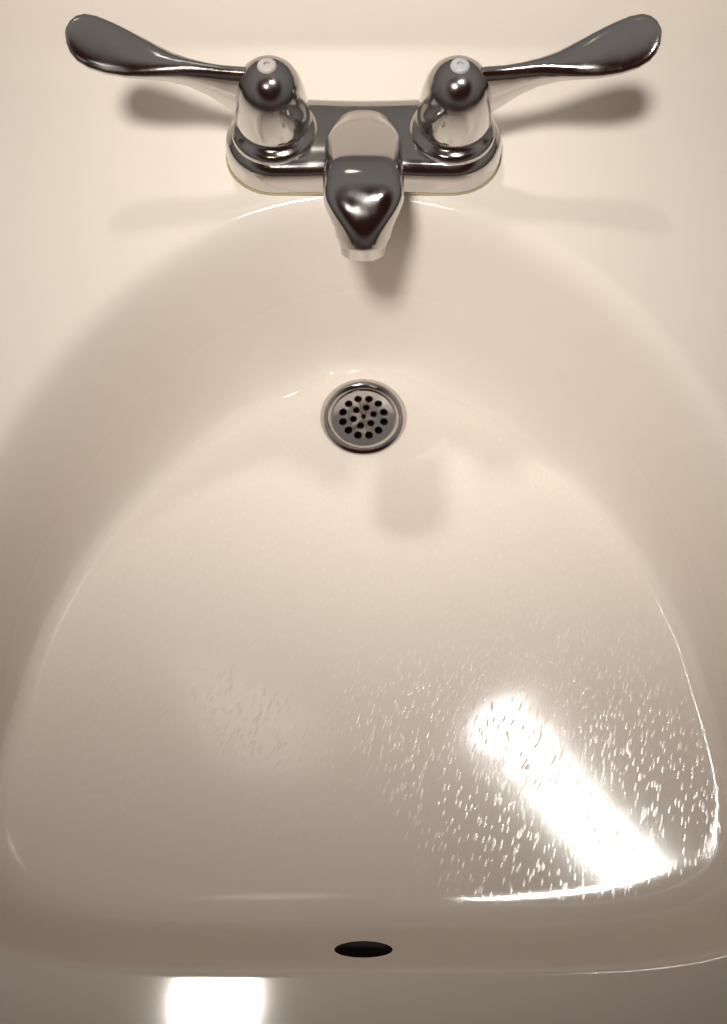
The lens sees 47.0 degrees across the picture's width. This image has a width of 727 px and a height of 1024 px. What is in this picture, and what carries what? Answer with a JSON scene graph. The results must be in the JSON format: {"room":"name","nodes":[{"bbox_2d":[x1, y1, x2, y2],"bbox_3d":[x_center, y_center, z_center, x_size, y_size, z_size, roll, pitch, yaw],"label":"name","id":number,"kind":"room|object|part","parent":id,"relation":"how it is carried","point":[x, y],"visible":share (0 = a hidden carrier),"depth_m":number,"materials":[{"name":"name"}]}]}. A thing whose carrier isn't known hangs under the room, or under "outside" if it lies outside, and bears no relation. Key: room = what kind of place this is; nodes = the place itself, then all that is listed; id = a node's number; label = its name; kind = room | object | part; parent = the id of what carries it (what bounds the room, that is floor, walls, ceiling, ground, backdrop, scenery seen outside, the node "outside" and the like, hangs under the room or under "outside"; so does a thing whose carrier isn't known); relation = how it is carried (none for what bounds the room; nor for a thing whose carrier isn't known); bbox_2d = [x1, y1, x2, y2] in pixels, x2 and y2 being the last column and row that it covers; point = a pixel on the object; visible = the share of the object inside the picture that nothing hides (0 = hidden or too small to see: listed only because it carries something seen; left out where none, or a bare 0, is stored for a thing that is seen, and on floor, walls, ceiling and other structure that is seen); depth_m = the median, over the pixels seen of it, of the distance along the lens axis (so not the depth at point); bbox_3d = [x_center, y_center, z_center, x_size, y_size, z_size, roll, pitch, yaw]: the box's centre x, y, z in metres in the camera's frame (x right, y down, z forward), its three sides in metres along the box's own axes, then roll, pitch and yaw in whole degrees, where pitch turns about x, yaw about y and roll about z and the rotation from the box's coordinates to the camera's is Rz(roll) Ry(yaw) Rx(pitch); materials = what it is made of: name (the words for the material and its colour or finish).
{"room":"bathroom","nodes":[
{"label":"bathroom","id":0,"kind":"room"},
{"bbox_2d":[0,0,726,1023],"bbox_3d":[0.000,-0.058,0.459,0.800,0.227,0.670,0,68,0],"label":"sink","id":1,"kind":"object","parent":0,"point":[296,727],"visible":0.94,"depth_m":0.47,"materials":[{"name":"white ceramic"}]},
{"bbox_2d":[65,14,661,261],"bbox_3d":[0.000,-0.198,0.451,0.310,0.074,0.120,0,68,0],"label":"bathroom faucet","id":2,"kind":"object","parent":1,"relation":"on","point":[363,158],"visible":1,"depth_m":0.45,"materials":[{"name":"silver metal"}]},
{"bbox_2d":[320,379,406,454],"bbox_3d":[0.000,-0.061,0.567,0.058,0.020,0.058,0,68,0],"label":"sink drain","id":3,"kind":"object","parent":1,"relation":"attached to","point":[359,416],"visible":1,"depth_m":0.56,"materials":[{"name":"silver metal"}]},
{"bbox_3d":[0.000,-0.063,0.561,0.042,0.003,0.042,0,68,0],"label":"grid plate","id":4,"kind":"part","parent":3,"relation":"part of","materials":[{"name":"silver metal"}]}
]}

